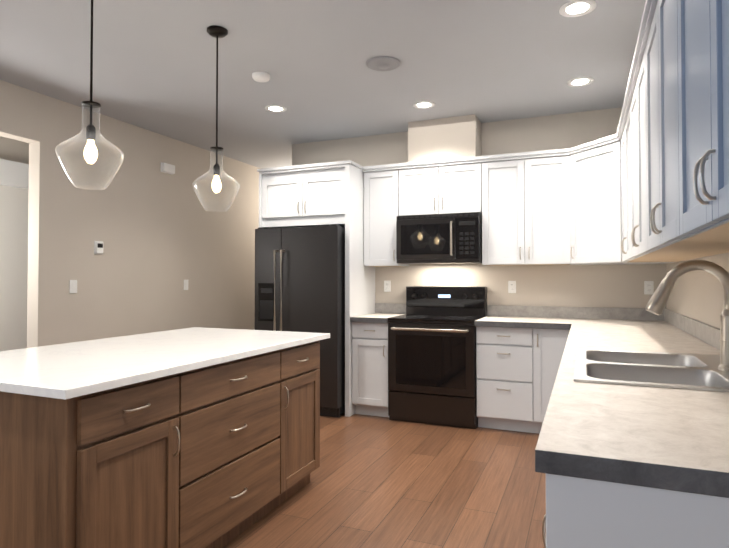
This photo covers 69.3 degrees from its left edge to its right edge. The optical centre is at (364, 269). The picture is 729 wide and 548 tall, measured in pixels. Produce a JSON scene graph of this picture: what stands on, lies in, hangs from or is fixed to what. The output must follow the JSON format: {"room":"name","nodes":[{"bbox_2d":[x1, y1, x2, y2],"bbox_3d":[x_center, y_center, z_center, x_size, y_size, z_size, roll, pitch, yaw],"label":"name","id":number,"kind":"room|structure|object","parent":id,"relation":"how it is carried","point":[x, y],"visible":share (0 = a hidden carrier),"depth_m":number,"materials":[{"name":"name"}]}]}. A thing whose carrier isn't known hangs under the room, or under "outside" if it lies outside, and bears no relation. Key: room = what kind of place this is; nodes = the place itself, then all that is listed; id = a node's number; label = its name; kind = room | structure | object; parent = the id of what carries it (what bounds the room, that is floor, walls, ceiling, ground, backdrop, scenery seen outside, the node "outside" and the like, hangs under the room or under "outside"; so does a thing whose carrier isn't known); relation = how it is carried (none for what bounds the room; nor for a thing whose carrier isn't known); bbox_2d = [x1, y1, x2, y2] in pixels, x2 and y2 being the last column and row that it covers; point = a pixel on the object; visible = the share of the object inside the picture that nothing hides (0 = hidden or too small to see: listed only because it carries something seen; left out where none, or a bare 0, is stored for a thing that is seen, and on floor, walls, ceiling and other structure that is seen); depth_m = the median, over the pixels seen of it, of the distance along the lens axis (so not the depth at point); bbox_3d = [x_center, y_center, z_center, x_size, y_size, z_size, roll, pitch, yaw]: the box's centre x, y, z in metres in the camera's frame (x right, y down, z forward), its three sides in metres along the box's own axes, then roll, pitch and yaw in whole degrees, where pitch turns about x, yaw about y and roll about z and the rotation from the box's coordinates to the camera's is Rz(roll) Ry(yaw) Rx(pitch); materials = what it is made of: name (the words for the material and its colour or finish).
{"room":"kitchen","nodes":[
{"label":"kitchen","id":0,"kind":"room"},
{"bbox_2d":[0,136,28,350],"bbox_3d":[-4.202,-0.033,4.580,0.230,2.760,11.250,0,-1,23],"label":"wall","id":1,"kind":"structure","parent":0,"point":[14,173],"depth_m":5.59,"materials":[{"name":"white paint"}]},
{"bbox_2d":[0,80,260,347],"bbox_3d":[-2.776,-0.043,3.983,0.142,2.760,11.250,0,-1,23],"label":"wall","id":2,"kind":"structure","parent":0,"point":[162,236],"depth_m":5.03,"materials":[{"name":"beige paint"}]},
{"bbox_2d":[69,280,76,292],"bbox_3d":[-2.486,0.146,4.504,0.010,0.114,0.070,0,-1,23],"label":"switch plate","id":3,"kind":"object","parent":2,"relation":"attached to","point":[73,287],"visible":1,"depth_m":4.50,"materials":[{"name":"white plastic"}]},
{"bbox_2d":[94,241,103,254],"bbox_3d":[-2.384,-0.195,4.738,0.024,0.120,0.090,0,-1,23],"label":"thermostat","id":4,"kind":"object","parent":2,"relation":"attached to","point":[98,247],"visible":1,"depth_m":4.72,"materials":[{"name":"white plastic"}]},
{"bbox_2d":[161,162,174,174],"bbox_3d":[-2.053,-1.057,5.514,0.045,0.100,0.170,0,-1,23],"label":"door chime","id":5,"kind":"object","parent":2,"relation":"attached to","point":[167,168],"visible":1,"depth_m":5.49,"materials":[{"name":"white plastic"}]},
{"bbox_2d":[184,280,187,289],"bbox_3d":[-1.954,0.167,5.777,0.010,0.114,0.070,0,-1,23],"label":"switch plate","id":6,"kind":"object","parent":2,"relation":"attached to","point":[185,284],"visible":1,"depth_m":5.77,"materials":[{"name":"white plastic"}]},
{"bbox_2d":[0,0,645,168],"bbox_3d":[-1.625,-1.483,3.445,7.380,0.100,11.400,0,-1,23],"label":"ceiling","id":7,"kind":"structure","parent":0,"point":[154,64],"depth_m":3.64,"materials":[{"name":"paint"}]},
{"bbox_2d":[55,0,123,189],"bbox_3d":[-1.220,-0.907,2.355,0.273,1.086,0.273,0,-1,23],"label":"pendant light","id":8,"kind":"object","parent":7,"relation":"hanging from","point":[90,154],"visible":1,"depth_m":2.35,"materials":[{"name":"clear glass"}]},
{"bbox_2d":[193,25,239,211],"bbox_3d":[-0.884,-0.894,3.158,0.273,1.086,0.273,0,-1,23],"label":"pendant light","id":9,"kind":"object","parent":7,"relation":"hanging from","point":[216,32],"visible":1,"depth_m":3.15,"materials":[{"name":"clear glass"}]},
{"bbox_2d":[252,72,269,81],"bbox_3d":[-0.756,-1.408,3.861,0.130,0.034,0.130,0,-1,23],"label":"smoke detector","id":10,"kind":"object","parent":7,"relation":"attached to","point":[261,76],"visible":1,"depth_m":3.82,"materials":[{"name":"white plastic"}]},
{"bbox_2d":[265,105,286,111],"bbox_3d":[-0.776,-1.407,4.618,0.190,0.009,0.190,0,-1,23],"label":"recessed light","id":11,"kind":"object","parent":7,"relation":"in","point":[275,108],"visible":1,"depth_m":4.61,"materials":[{"name":"white plastic"}]},
{"bbox_2d":[366,56,400,70],"bbox_3d":[0.132,-1.416,3.653,0.236,0.025,0.236,0,-1,23],"label":"ceiling vent","id":12,"kind":"object","parent":7,"relation":"in","point":[384,63],"visible":1,"depth_m":3.62,"materials":[{"name":"grey plastic"}]},
{"bbox_2d":[413,101,434,108],"bbox_3d":[0.510,-1.409,4.519,0.190,0.009,0.190,0,-1,23],"label":"recessed light","id":13,"kind":"object","parent":7,"relation":"in","point":[424,104],"visible":1,"depth_m":4.50,"materials":[{"name":"white plastic"}]},
{"bbox_2d":[559,0,595,16],"bbox_3d":[1.173,-1.437,2.903,0.190,0.009,0.190,0,-1,23],"label":"recessed light","id":14,"kind":"object","parent":7,"relation":"in","point":[575,8],"visible":1,"depth_m":2.90,"materials":[{"name":"white plastic"}]},
{"bbox_2d":[567,77,593,86],"bbox_3d":[1.633,-1.418,3.990,0.190,0.009,0.190,0,-1,23],"label":"recessed light","id":15,"kind":"object","parent":7,"relation":"in","point":[579,81],"visible":1,"depth_m":3.98,"materials":[{"name":"white plastic"}]},
{"bbox_2d":[223,413,545,547],"bbox_3d":[-1.625,1.377,3.396,7.380,0.100,11.400,0,-1,23],"label":"floor","id":16,"kind":"structure","parent":0,"point":[379,482],"depth_m":3.11,"materials":[{"name":"brown wood"}]},
{"bbox_2d":[0,335,329,547],"bbox_3d":[-0.919,0.866,2.606,0.759,0.894,1.740,0,-1,23],"label":"kitchen island","id":17,"kind":"object","parent":16,"relation":"on","point":[196,437],"depth_m":2.05,"materials":[{"name":"brown wood"}]},
{"bbox_2d":[0,327,329,402],"bbox_3d":[-1.061,0.405,2.673,1.070,0.030,1.830,0,-1,23],"label":"island countertop","id":18,"kind":"structure","parent":17,"relation":"on","point":[57,371],"depth_m":2.32,"materials":[{"name":"white stone"}]},
{"bbox_2d":[255,224,344,417],"bbox_3d":[-0.524,0.476,5.248,0.890,1.765,0.806,0,-1,23],"label":"refrigerator","id":19,"kind":"object","parent":16,"relation":"on","point":[299,279],"visible":0.56,"depth_m":4.89,"materials":[{"name":"black metal"}]},
{"bbox_2d":[352,323,388,416],"bbox_3d":[0.166,0.921,5.087,0.360,0.868,0.606,0,-1,23],"label":"base cabinet","id":20,"kind":"object","parent":16,"relation":"on","point":[370,390],"depth_m":4.82,"materials":[{"name":"white paint"}]},
{"bbox_2d":[350,311,399,322],"bbox_3d":[0.159,0.463,5.076,0.362,0.047,0.646,0,-1,23],"label":"countertop","id":21,"kind":"structure","parent":20,"relation":"on","point":[379,316],"depth_m":4.84,"materials":[{"name":"grey stone"}]},
{"bbox_2d":[388,286,486,428],"bbox_3d":[0.674,0.756,4.821,0.776,1.190,0.688,0,-1,23],"label":"range","id":22,"kind":"object","parent":16,"relation":"on","point":[432,374],"visible":0.98,"depth_m":4.59,"materials":[{"name":"black metal"}]},
{"bbox_2d":[476,327,541,432],"bbox_3d":[1.296,0.913,4.615,0.520,0.868,0.606,0,-1,23],"label":"base cabinet","id":23,"kind":"object","parent":16,"relation":"on","point":[508,359],"depth_m":4.34,"materials":[{"name":"white paint"}]},
{"bbox_2d":[475,315,677,330],"bbox_3d":[1.730,0.452,4.420,1.481,0.047,0.646,0,-1,23],"label":"countertop","id":24,"kind":"structure","parent":23,"relation":"on","point":[543,322],"depth_m":4.34,"materials":[{"name":"grey stone"}]},
{"bbox_2d":[542,331,561,414],"bbox_3d":[1.624,0.911,4.478,0.315,0.868,0.606,0,-1,23],"label":"base cabinet","id":25,"kind":"object","parent":16,"relation":"on","point":[551,340],"depth_m":4.22,"materials":[{"name":"white paint"}]},
{"bbox_2d":[562,327,569,378],"bbox_3d":[1.816,0.897,3.688,0.764,0.868,0.741,0,-1,23],"label":"base cabinet","id":26,"kind":"object","parent":16,"relation":"on","point":[565,330],"depth_m":4.13,"materials":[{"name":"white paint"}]},
{"bbox_2d":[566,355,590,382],"bbox_3d":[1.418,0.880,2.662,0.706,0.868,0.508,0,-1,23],"label":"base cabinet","id":27,"kind":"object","parent":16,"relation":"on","point":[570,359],"depth_m":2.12,"materials":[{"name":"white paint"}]},
{"bbox_2d":[562,323,719,358],"bbox_3d":[1.640,0.432,3.226,0.726,0.047,1.625,0,-1,23],"label":"countertop","id":28,"kind":"structure","parent":27,"relation":"on","point":[607,336],"depth_m":3.06,"materials":[{"name":"grey stone"}]},
{"bbox_2d":[538,467,728,547],"bbox_3d":[0.761,0.853,1.091,0.706,0.868,0.312,0,-1,23],"label":"base cabinet","id":29,"kind":"object","parent":16,"relation":"on","point":[584,509],"depth_m":1.03,"materials":[{"name":"white paint"}]},
{"bbox_2d":[535,379,728,490],"bbox_3d":[0.845,0.399,1.326,0.726,0.047,0.815,0,-1,23],"label":"countertop","id":30,"kind":"structure","parent":29,"relation":"on","point":[667,435],"depth_m":1.20,"materials":[{"name":"grey stone"}]},
{"bbox_2d":[574,348,728,391],"bbox_3d":[1.156,0.470,2.091,0.590,0.179,0.870,0,-1,23],"label":"sink","id":31,"kind":"object","parent":30,"relation":"in","point":[671,370],"visible":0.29,"depth_m":2.11,"materials":[{"name":"silver metal"}]},
{"bbox_2d":[645,260,728,370],"bbox_3d":[1.281,0.171,2.069,0.323,0.416,0.165,0,-1,23],"label":"faucet","id":32,"kind":"object","parent":31,"relation":"on","point":[657,302],"visible":1,"depth_m":2.00,"materials":[{"name":"silver metal"}]},
{"bbox_2d":[361,164,408,267],"bbox_3d":[0.219,-0.503,5.241,0.362,0.942,0.328,0,-1,23],"label":"upper cabinet","id":33,"kind":"object","parent":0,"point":[380,187],"depth_m":5.10,"materials":[{"name":"white paint"}]},
{"bbox_2d":[401,160,476,215],"bbox_3d":[0.748,-0.743,5.024,0.785,0.470,0.328,0,-1,23],"label":"upper cabinet","id":34,"kind":"object","parent":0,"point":[442,186],"depth_m":4.87,"materials":[{"name":"white paint"}]},
{"bbox_2d":[396,212,481,263],"bbox_3d":[0.723,-0.280,4.956,0.774,0.447,0.449,0,-1,23],"label":"microwave","id":35,"kind":"object","parent":34,"relation":"attached to","point":[452,238],"visible":0.98,"depth_m":4.78,"materials":[{"name":"black metal"}]},
{"bbox_2d":[408,114,480,162],"bbox_3d":[0.767,-1.205,5.040,0.640,0.396,0.297,0,-1,23],"label":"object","id":36,"kind":"structure","parent":0,"point":[446,138],"depth_m":4.90,"materials":[{"name":"beige paint"}]},
{"bbox_2d":[292,107,666,315],"bbox_3d":[1.586,0.001,6.549,3.870,2.760,3.150,0,-1,23],"label":"wall","id":37,"kind":"structure","parent":0,"point":[613,286],"depth_m":4.89,"materials":[{"name":"beige paint"}]},
{"bbox_2d":[261,164,360,231],"bbox_3d":[-0.479,-0.696,5.374,0.925,0.552,0.627,0,-1,23],"label":"upper cabinet","id":38,"kind":"object","parent":37,"relation":"attached to","point":[318,194],"depth_m":5.06,"materials":[{"name":"white paint"}]},
{"bbox_2d":[384,281,390,291],"bbox_3d":[0.233,0.171,5.398,0.070,0.114,0.010,0,-1,23],"label":"electrical outlet plate","id":39,"kind":"object","parent":37,"relation":"attached to","point":[387,286],"visible":1,"depth_m":5.39,"materials":[{"name":"white plastic"}]},
{"bbox_2d":[508,281,515,292],"bbox_3d":[1.377,0.163,4.920,0.070,0.114,0.010,0,-1,23],"label":"electrical outlet plate","id":40,"kind":"object","parent":37,"relation":"attached to","point":[511,286],"visible":1,"depth_m":4.92,"materials":[{"name":"white plastic"}]},
{"bbox_2d":[644,281,653,294],"bbox_3d":[2.420,0.155,4.484,0.070,0.114,0.010,0,-1,23],"label":"electrical outlet plate","id":41,"kind":"object","parent":37,"relation":"attached to","point":[648,287],"visible":1,"depth_m":4.48,"materials":[{"name":"white plastic"}]},
{"bbox_2d":[477,152,580,265],"bbox_3d":[1.468,-0.512,4.698,0.793,0.942,0.367,0,-1,23],"label":"upper cabinet","id":42,"kind":"object","parent":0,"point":[517,193],"depth_m":4.59,"materials":[{"name":"white paint"}]},
{"bbox_2d":[666,253,728,328],"bbox_3d":[1.061,-0.102,0.591,0.240,2.760,8.250,0,-1,23],"label":"wall","id":43,"kind":"structure","parent":0,"point":[697,295],"depth_m":3.13,"materials":[{"name":"beige paint"}]},
{"bbox_2d":[557,136,622,264],"bbox_3d":[2.037,-0.519,4.286,0.799,0.942,0.688,0,-1,23],"label":"upper cabinet","id":44,"kind":"object","parent":43,"relation":"attached to","point":[584,171],"depth_m":4.28,"materials":[{"name":"white paint"}]},
{"bbox_2d":[613,96,685,263],"bbox_3d":[1.908,-0.533,3.485,0.420,0.942,0.997,0,-1,23],"label":"upper cabinet","id":45,"kind":"object","parent":43,"relation":"attached to","point":[621,139],"depth_m":3.88,"materials":[{"name":"white paint"}]},
{"bbox_2d":[629,48,728,259],"bbox_3d":[1.595,-0.547,2.675,0.372,0.942,0.981,0,-1,23],"label":"upper cabinet","id":46,"kind":"object","parent":43,"relation":"attached to","point":[635,88],"depth_m":2.93,"materials":[{"name":"white paint"}]},
{"bbox_2d":[641,0,728,255],"bbox_3d":[1.263,-0.561,1.880,0.372,0.942,0.981,0,-1,23],"label":"upper cabinet","id":47,"kind":"object","parent":43,"relation":"attached to","point":[648,183],"depth_m":2.11,"materials":[{"name":"white paint"}]},
{"bbox_2d":[669,0,728,243],"bbox_3d":[0.931,-0.574,1.086,0.372,0.942,0.981,0,-1,23],"label":"upper cabinet","id":48,"kind":"object","parent":43,"relation":"attached to","point":[698,29],"depth_m":1.33,"materials":[{"name":"white paint"}]}
]}

